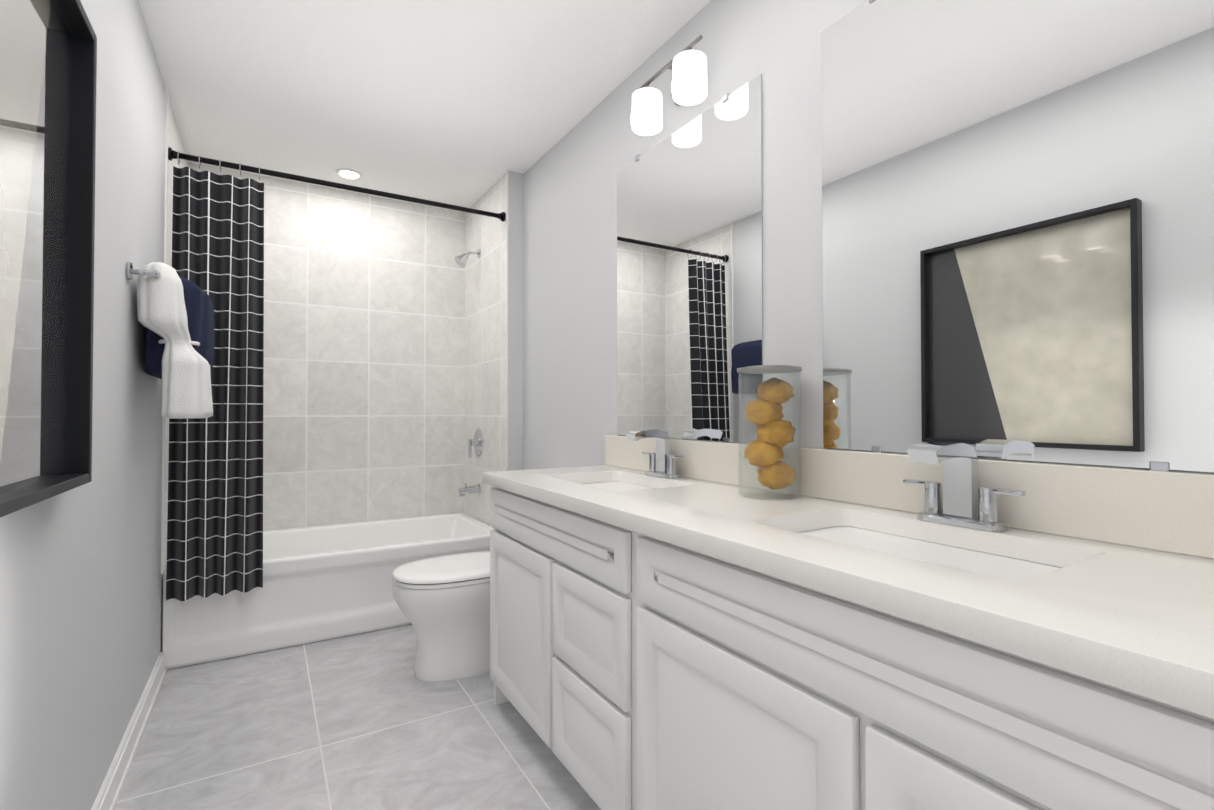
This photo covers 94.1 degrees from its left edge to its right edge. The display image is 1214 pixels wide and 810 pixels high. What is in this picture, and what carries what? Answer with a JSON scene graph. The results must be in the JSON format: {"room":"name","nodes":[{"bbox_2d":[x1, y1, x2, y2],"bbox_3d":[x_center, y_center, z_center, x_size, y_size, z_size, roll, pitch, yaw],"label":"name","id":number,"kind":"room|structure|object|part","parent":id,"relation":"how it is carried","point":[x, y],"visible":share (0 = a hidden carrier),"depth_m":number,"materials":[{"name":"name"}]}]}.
{"room":"bathroom","nodes":[
{"label":"bathroom","id":0,"kind":"room"},
{"bbox_2d":[0,0,187,809],"bbox_3d":[-0.922,-0.129,0.700,0.120,2.440,5.406,0,-1,-31],"label":"wall","id":1,"kind":"structure","parent":0,"point":[80,596],"depth_m":1.52,"materials":[{"name":"grey paint"}]},
{"bbox_2d":[0,0,96,517],"bbox_3d":[-0.908,-0.319,0.846,0.051,0.956,0.822,0,-1,-31],"label":"picture frame","id":2,"kind":"object","parent":1,"relation":"attached to","point":[48,60],"visible":1,"depth_m":1.05,"materials":[{"name":"black wood"}]},
{"bbox_2d":[91,652,166,809],"bbox_3d":[-0.655,1.044,0.380,0.022,0.085,4.610,0,-1,-31],"label":"baseboard","id":3,"kind":"structure","parent":1,"relation":"attached to","point":[107,797],"depth_m":1.76,"materials":[{"name":"white wood"}]},
{"bbox_2d":[126,262,160,279],"bbox_3d":[-1.605,-0.410,2.029,0.082,0.054,0.673,0,-1,-31],"label":"towel bar","id":4,"kind":"object","parent":1,"relation":"attached to","point":[130,271],"visible":0.42,"depth_m":1.75,"materials":[{"name":"silver metal"}]},
{"bbox_2d":[137,262,212,418],"bbox_3d":[-1.448,-0.207,1.903,0.196,0.504,0.241,0,-1,-31],"label":"towel","id":5,"kind":"object","parent":4,"relation":"hanging from","point":[186,374],"visible":0.94,"depth_m":1.82,"materials":[{"name":"white fabric"}]},
{"bbox_2d":[145,277,214,378],"bbox_3d":[-1.575,-0.269,2.095,0.191,0.342,0.489,0,-1,-31],"label":"hanging towel","id":6,"kind":"object","parent":4,"relation":"hanging from","point":[199,305],"visible":0.54,"depth_m":1.93,"materials":[{"name":"blue fabric"}]},
{"bbox_2d":[161,90,508,573],"bbox_3d":[-1.206,-0.307,2.760,1.524,2.030,0.010,0,-1,-31],"label":"trim","id":7,"kind":"structure","parent":1,"relation":"attached to","point":[163,418],"depth_m":2.37,"materials":[{"name":"white paint"}]},
{"bbox_2d":[168,147,505,221],"bbox_3d":[-1.237,-1.076,2.823,1.520,0.052,0.052,0,-1,-31],"label":"curtain rod","id":8,"kind":"object","parent":1,"relation":"attached to","point":[172,154],"visible":0.92,"depth_m":2.74,"materials":[{"name":"black metal"}]},
{"bbox_2d":[177,151,259,179],"bbox_3d":[-1.729,-1.068,2.526,0.302,0.059,0.060,0,-1,-31],"label":"curtain rings","id":9,"kind":"object","parent":8,"relation":"hanging from","point":[178,159],"visible":0.85,"depth_m":2.50,"materials":[{"name":"silver metal"}]},
{"bbox_2d":[166,166,263,601],"bbox_3d":[-1.695,-0.108,2.464,0.343,1.845,0.147,0,-1,-31],"label":"shower curtain","id":10,"kind":"object","parent":9,"relation":"hanging from","point":[215,511],"visible":0.85,"depth_m":2.48,"materials":[{"name":"black fabric"}]},
{"bbox_2d":[188,162,464,530],"bbox_3d":[-1.609,-0.092,3.513,1.855,2.440,0.120,0,-1,-31],"label":"tiled wall","id":11,"kind":"structure","parent":0,"point":[364,368],"depth_m":3.49,"materials":[{"name":"grey tile"}]},
{"bbox_2d":[114,624,600,809],"bbox_3d":[-0.180,1.147,1.132,1.855,0.100,5.646,0,-1,-31],"label":"floor","id":12,"kind":"structure","parent":0,"point":[367,721],"depth_m":1.86,"materials":[{"name":"tile"}]},
{"bbox_2d":[162,512,492,669],"bbox_3d":[-1.411,0.917,3.085,1.516,0.410,0.786,0,-1,-31],"label":"bathtub","id":13,"kind":"object","parent":12,"relation":"on","point":[325,582],"visible":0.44,"depth_m":2.70,"materials":[{"name":"white ceramic"}]},
{"bbox_2d":[392,551,489,681],"bbox_3d":[-0.513,0.724,2.470,0.799,0.780,0.477,0,-1,-31],"label":"toilet","id":14,"kind":"object","parent":12,"relation":"on","point":[443,602],"visible":0.31,"depth_m":2.28,"materials":[{"name":"white ceramic"}]},
{"bbox_2d":[485,483,1213,809],"bbox_3d":[0.395,0.689,1.224,0.536,0.819,2.358,0,-1,-31],"label":"bathroom vanity","id":15,"kind":"object","parent":12,"relation":"on","point":[848,631],"depth_m":0.93,"materials":[{"name":"white wood"}]},
{"bbox_2d":[482,463,1213,726],"bbox_3d":[0.387,0.258,1.226,0.553,0.040,2.380,0,-1,-31],"label":"countertop","id":16,"kind":"structure","parent":15,"relation":"on","point":[1132,620],"depth_m":0.79,"materials":[{"name":"white stone"}]},
{"bbox_2d":[578,479,657,490],"bbox_3d":[0.035,0.358,1.864,0.330,0.166,0.506,0,-1,-31],"label":"sink","id":17,"kind":"object","parent":16,"relation":"in","point":[618,484],"depth_m":2.06,"materials":[{"name":"white ceramic"}]},
{"bbox_2d":[626,429,683,478],"bbox_3d":[0.147,0.165,1.935,0.162,0.163,0.224,0,-1,-31],"label":"faucet","id":18,"kind":"object","parent":16,"relation":"on","point":[662,461],"visible":1,"depth_m":1.94,"materials":[{"name":"silver metal"}]},
{"bbox_2d":[737,365,801,499],"bbox_3d":[0.429,0.069,1.493,0.166,0.341,0.166,0,-1,-31],"label":"jar","id":19,"kind":"object","parent":16,"relation":"on","point":[775,432],"visible":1,"depth_m":1.46,"materials":[{"name":"clear glass"}]},
{"bbox_3d":[0.429,-0.095,1.495,0.166,0.012,0.166,0,-1,-31],"label":"lid","id":20,"kind":"part","parent":19,"relation":"part of","materials":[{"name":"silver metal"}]},
{"bbox_2d":[798,519,1053,574],"bbox_3d":[0.543,0.347,1.023,0.330,0.166,0.506,0,-1,-31],"label":"sink","id":21,"kind":"object","parent":16,"relation":"in","point":[998,559],"depth_m":1.09,"materials":[{"name":"white ceramic"}]},
{"bbox_2d":[903,441,1025,531],"bbox_3d":[0.655,0.154,1.094,0.162,0.163,0.224,0,-1,-31],"label":"faucet","id":22,"kind":"object","parent":16,"relation":"on","point":[968,502],"visible":1,"depth_m":1.10,"materials":[{"name":"silver metal"}]},
{"bbox_2d":[138,0,710,212],"bbox_3d":[-0.180,-1.393,1.165,1.855,0.100,5.646,0,-1,-31],"label":"ceiling","id":23,"kind":"structure","parent":0,"point":[466,103],"depth_m":2.30,"materials":[{"name":"white paint"}]},
{"bbox_2d":[336,169,362,179],"bbox_3d":[-1.467,-1.312,3.214,0.140,0.007,0.140,0,-1,-31],"label":"recessed light","id":24,"kind":"object","parent":23,"relation":"in","point":[349,174],"visible":1,"depth_m":3.21,"materials":[{"name":"white"}]},
{"bbox_2d":[464,171,522,526],"bbox_3d":[-0.669,-0.091,3.547,0.211,2.440,0.794,0,-1,-31],"label":"wall","id":25,"kind":"structure","parent":0,"point":[485,330],"depth_m":3.36,"materials":[{"name":"grey tile"}]},
{"bbox_2d":[454,249,483,496],"bbox_3d":[-0.875,-0.212,3.531,0.160,1.556,0.170,0,-1,-31],"label":"shower fixture","id":26,"kind":"object","parent":25,"relation":"attached to","point":[477,441],"visible":1,"depth_m":3.52,"materials":[{"name":"silver metal"}]},
{"bbox_2d":[523,0,1213,473],"bbox_3d":[0.768,-0.122,1.257,0.120,2.440,4.612,0,-1,-31],"label":"wall","id":27,"kind":"structure","parent":0,"point":[569,298],"depth_m":2.14,"materials":[{"name":"grey paint"}]},
{"bbox_2d":[632,35,706,135],"bbox_3d":[0.220,-1.080,1.915,0.150,0.197,0.346,0,-1,-31],"label":"sconce","id":28,"kind":"object","parent":27,"relation":"attached to","point":[687,65],"visible":1,"depth_m":1.85,"materials":[{"name":"white glass"}]},
{"bbox_2d":[617,74,762,442],"bbox_3d":[0.248,-0.427,1.996,0.008,1.110,0.795,0,-1,-31],"label":"mirror","id":29,"kind":"object","parent":27,"relation":"attached to","point":[689,268],"visible":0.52,"depth_m":1.91,"materials":[{"name":"grey mirror"}]},
{"bbox_2d":[821,0,1213,471],"bbox_3d":[0.769,-0.438,1.135,0.008,1.110,0.795,0,-1,-31],"label":"mirror","id":30,"kind":"object","parent":27,"relation":"attached to","point":[1018,229],"visible":0.85,"depth_m":1.08,"materials":[{"name":"grey mirror"}]}
]}

